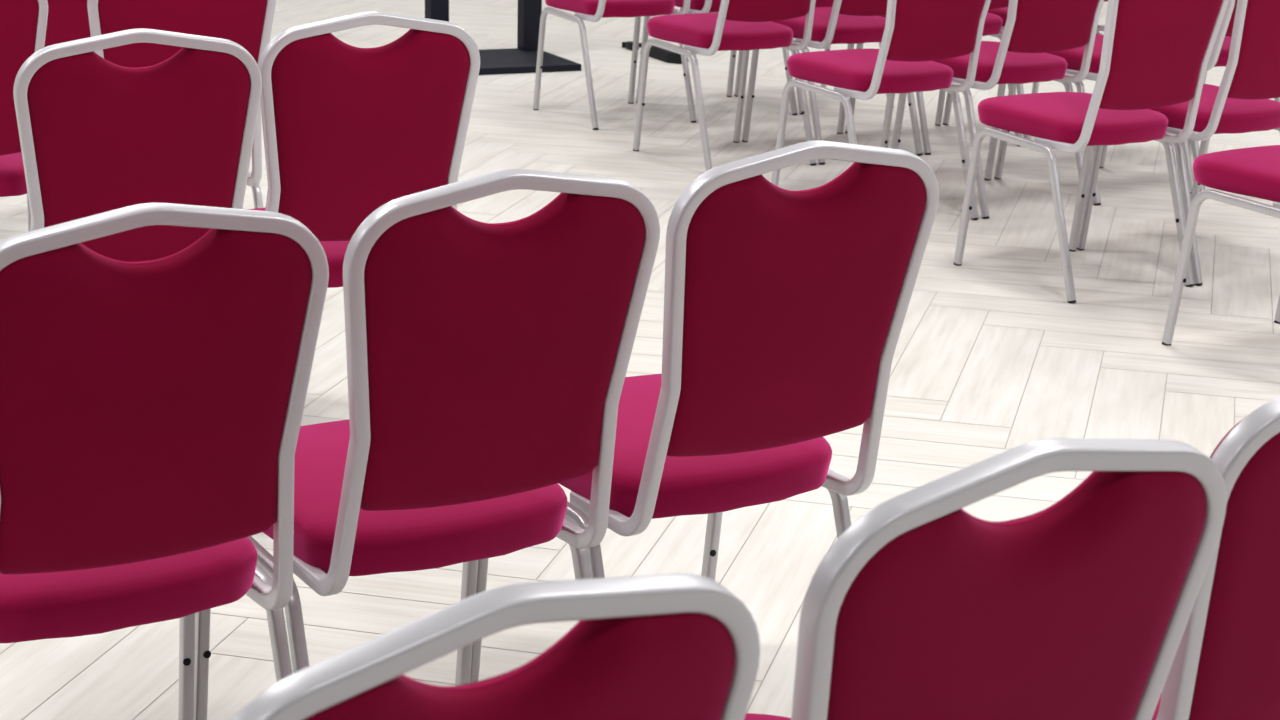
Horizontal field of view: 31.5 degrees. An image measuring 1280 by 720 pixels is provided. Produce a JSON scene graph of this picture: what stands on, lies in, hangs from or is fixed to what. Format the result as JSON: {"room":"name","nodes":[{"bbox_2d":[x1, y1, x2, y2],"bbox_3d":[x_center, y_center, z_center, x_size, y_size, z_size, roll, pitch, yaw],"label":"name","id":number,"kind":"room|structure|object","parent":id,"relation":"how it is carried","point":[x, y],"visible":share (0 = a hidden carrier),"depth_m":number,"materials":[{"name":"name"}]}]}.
{"room":"assembly chamber","nodes":[
{"label":"assembly chamber","id":0,"kind":"room"},
{"bbox_2d":[0,0,1279,719],"bbox_3d":[1.018,-0.734,8.095,19.000,0.001,24.000,1,16,0],"label":"floor","id":1,"kind":"structure","parent":0,"point":[992,357],"depth_m":5.66,"materials":[{"name":"white wood"}]},
{"bbox_2d":[0,0,47,231],"bbox_3d":[-1.571,-0.456,5.135,0.440,0.942,0.600,-5,17,-21],"label":"banquet chair","id":2,"kind":"object","parent":1,"relation":"on","point":[23,23],"visible":0.45,"depth_m":4.88,"materials":[{"name":"fabric"}]},
{"bbox_2d":[44,0,90,46],"bbox_3d":[-1.663,-0.812,6.400,0.440,0.942,0.600,-6,17,-25],"label":"banquet chair","id":3,"kind":"object","parent":1,"relation":"on","point":[68,20],"visible":0.09,"depth_m":6.14,"materials":[{"name":"fabric"}]},
{"bbox_2d":[13,28,261,261],"bbox_3d":[-0.968,-0.172,4.175,0.440,0.942,0.600,-6,17,-24],"label":"banquet chair","id":4,"kind":"object","parent":1,"relation":"on","point":[97,135],"visible":0.52,"depth_m":3.86,"materials":[{"name":"fabric"}]},
{"bbox_2d":[0,203,328,719],"bbox_3d":[-0.687,0.216,2.810,0.440,0.942,0.600,-8,18,-30],"label":"banquet chair","id":5,"kind":"object","parent":1,"relation":"on","point":[151,411],"visible":1,"depth_m":2.54,"materials":[{"name":"fabric"}]},
{"bbox_2d":[87,0,275,207],"bbox_3d":[-1.133,-0.502,5.338,0.440,0.942,0.600,-6,17,-25],"label":"banquet chair","id":6,"kind":"object","parent":1,"relation":"on","point":[247,23],"visible":0.2,"depth_m":5.01,"materials":[{"name":"fabric"}]},
{"bbox_2d":[247,11,479,287],"bbox_3d":[-0.613,-0.246,4.468,0.440,0.942,0.600,-6,17,-24],"label":"banquet chair","id":7,"kind":"object","parent":1,"relation":"on","point":[349,131],"visible":0.63,"depth_m":4.16,"materials":[{"name":"fabric"}]},
{"bbox_2d":[194,169,659,719],"bbox_3d":[-0.309,0.160,3.043,0.440,0.942,0.600,-8,18,-30],"label":"banquet chair","id":8,"kind":"object","parent":1,"relation":"on","point":[487,363],"visible":0.92,"depth_m":2.78,"materials":[{"name":"fabric"}]},
{"bbox_2d":[232,574,759,719],"bbox_3d":[-0.267,0.528,1.730,0.440,0.942,0.600,-10,19,-36],"label":"banquet chair","id":9,"kind":"object","parent":1,"relation":"on","point":[666,646],"visible":1,"depth_m":1.43,"materials":[{"name":"fabric"}]},
{"bbox_2d":[425,0,580,74],"bbox_3d":[-0.608,-1.923,9.772,0.570,1.309,0.540,-6,17,-24],"label":"stand","id":10,"kind":"object","parent":1,"relation":"on","point":[523,58],"visible":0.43,"depth_m":9.98,"materials":[{"name":"black metal"}]},
{"bbox_2d":[533,0,695,129],"bbox_3d":[-0.078,-1.380,8.570,0.441,0.942,0.600,-7,18,-29],"label":"banquet chair","id":11,"kind":"object","parent":1,"relation":"on","point":[588,10],"visible":0.91,"depth_m":8.49,"materials":[{"name":"metal"}]},
{"bbox_2d":[622,41,641,49],"bbox_3d":[-0.011,-1.452,10.505,0.118,0.036,0.197,-3,16,-14],"label":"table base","id":12,"kind":"object","parent":1,"relation":"on","point":[628,45],"visible":0.47,"depth_m":10.50,"materials":[{"name":"black plastic"}]},
{"bbox_2d":[640,46,687,63],"bbox_3d":[0.119,-1.383,10.245,0.108,0.049,0.349,-5,17,-23],"label":"table base","id":13,"kind":"object","parent":1,"relation":"on","point":[667,56],"visible":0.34,"depth_m":10.15,"materials":[{"name":"black metal"}]},
{"bbox_2d":[470,140,938,682],"bbox_3d":[0.066,0.104,3.277,0.440,0.942,0.600,-8,18,-30],"label":"banquet chair","id":14,"kind":"object","parent":1,"relation":"on","point":[785,311],"visible":0.87,"depth_m":3.01,"materials":[{"name":"fabric"}]},
{"bbox_2d":[636,0,797,118],"bbox_3d":[0.321,-1.432,8.792,0.440,0.942,0.600,-7,18,-29],"label":"banquet chair","id":15,"kind":"object","parent":1,"relation":"on","point":[696,6],"visible":0.26,"depth_m":8.83,"materials":[{"name":"metal"}]},
{"bbox_2d":[633,0,815,170],"bbox_3d":[0.314,-1.149,7.779,0.440,0.942,0.600,-8,18,-30],"label":"banquet chair","id":16,"kind":"object","parent":1,"relation":"on","point":[745,26],"visible":0.98,"depth_m":7.67,"materials":[{"name":"fabric"}]},
{"bbox_2d":[734,0,893,114],"bbox_3d":[0.720,-1.485,9.014,0.440,0.942,0.600,-7,18,-29],"label":"banquet chair","id":17,"kind":"object","parent":1,"relation":"on","point":[819,3],"visible":0.07,"depth_m":9.18,"materials":[{"name":"metal"}]},
{"bbox_2d":[742,0,922,164],"bbox_3d":[0.709,-1.204,8.009,0.440,0.942,0.600,-8,18,-30],"label":"banquet chair","id":18,"kind":"object","parent":1,"relation":"on","point":[850,22],"visible":0.53,"depth_m":7.88,"materials":[{"name":"fabric"}]},
{"bbox_2d":[771,0,990,219],"bbox_3d":[0.749,-0.909,6.958,0.440,0.942,0.600,-8,18,-31],"label":"banquet chair","id":19,"kind":"object","parent":1,"relation":"on","point":[917,33],"visible":0.98,"depth_m":6.81,"materials":[{"name":"fabric"}]},
{"bbox_2d":[845,0,1021,154],"bbox_3d":[1.104,-1.258,8.238,0.440,0.942,0.600,-8,18,-30],"label":"banquet chair","id":20,"kind":"object","parent":1,"relation":"on","point":[993,22],"visible":0.17,"depth_m":8.16,"materials":[{"name":"metal"}]},
{"bbox_2d":[744,438,1226,719],"bbox_3d":[0.132,0.448,2.055,0.440,0.942,0.600,-9,19,-33],"label":"banquet chair","id":21,"kind":"object","parent":1,"relation":"on","point":[1078,607],"visible":1,"depth_m":1.73,"materials":[{"name":"fabric"}]},
{"bbox_2d":[891,0,1103,218],"bbox_3d":[1.144,-0.967,7.201,0.440,0.942,0.600,-8,18,-31],"label":"banquet chair","id":22,"kind":"object","parent":1,"relation":"on","point":[1033,29],"visible":0.82,"depth_m":7.03,"materials":[{"name":"fabric"}]},
{"bbox_2d":[943,0,1107,139],"bbox_3d":[1.498,-1.313,8.468,0.440,0.942,0.600,-8,18,-30],"label":"banquet chair","id":23,"kind":"object","parent":1,"relation":"on","point":[1002,12],"visible":0.06,"depth_m":8.46,"materials":[{"name":"metal"}]},
{"bbox_2d":[954,0,1228,302],"bbox_3d":[1.225,-0.680,6.181,0.440,0.942,0.600,-8,18,-30],"label":"banquet chair","id":24,"kind":"object","parent":1,"relation":"on","point":[1155,53],"visible":1,"depth_m":6.01,"materials":[{"name":"fabric"}]},
{"bbox_2d":[994,34,1193,204],"bbox_3d":[1.539,-1.025,7.444,0.440,0.942,0.600,-8,18,-31],"label":"banquet chair","id":25,"kind":"object","parent":1,"relation":"on","point":[1074,57],"visible":0.11,"depth_m":7.35,"materials":[{"name":"metal"}]},
{"bbox_2d":[1077,0,1279,285],"bbox_3d":[1.616,-0.734,6.407,0.440,0.942,0.600,-8,18,-30],"label":"banquet chair","id":26,"kind":"object","parent":1,"relation":"on","point":[1242,102],"visible":0.66,"depth_m":6.21,"materials":[{"name":"fabric"}]},
{"bbox_2d":[1099,0,1279,191],"bbox_3d":[1.933,-1.083,7.686,0.440,0.942,0.600,-8,18,-31],"label":"banquet chair","id":27,"kind":"object","parent":1,"relation":"on","point":[1219,56],"visible":0.18,"depth_m":7.45,"materials":[{"name":"metal"}]},
{"bbox_2d":[1152,397,1279,719],"bbox_3d":[0.499,0.381,2.325,0.440,0.942,0.600,-8,18,-30],"label":"banquet chair","id":28,"kind":"object","parent":1,"relation":"on","point":[1226,663],"visible":0.56,"depth_m":1.96,"materials":[{"name":"fabric"}]},
{"bbox_2d":[1162,145,1279,345],"bbox_3d":[1.641,-0.456,5.417,0.440,0.942,0.600,-10,19,-34],"label":"banquet chair","id":29,"kind":"object","parent":1,"relation":"on","point":[1251,171],"visible":1,"depth_m":5.45,"materials":[{"name":"fabric"}]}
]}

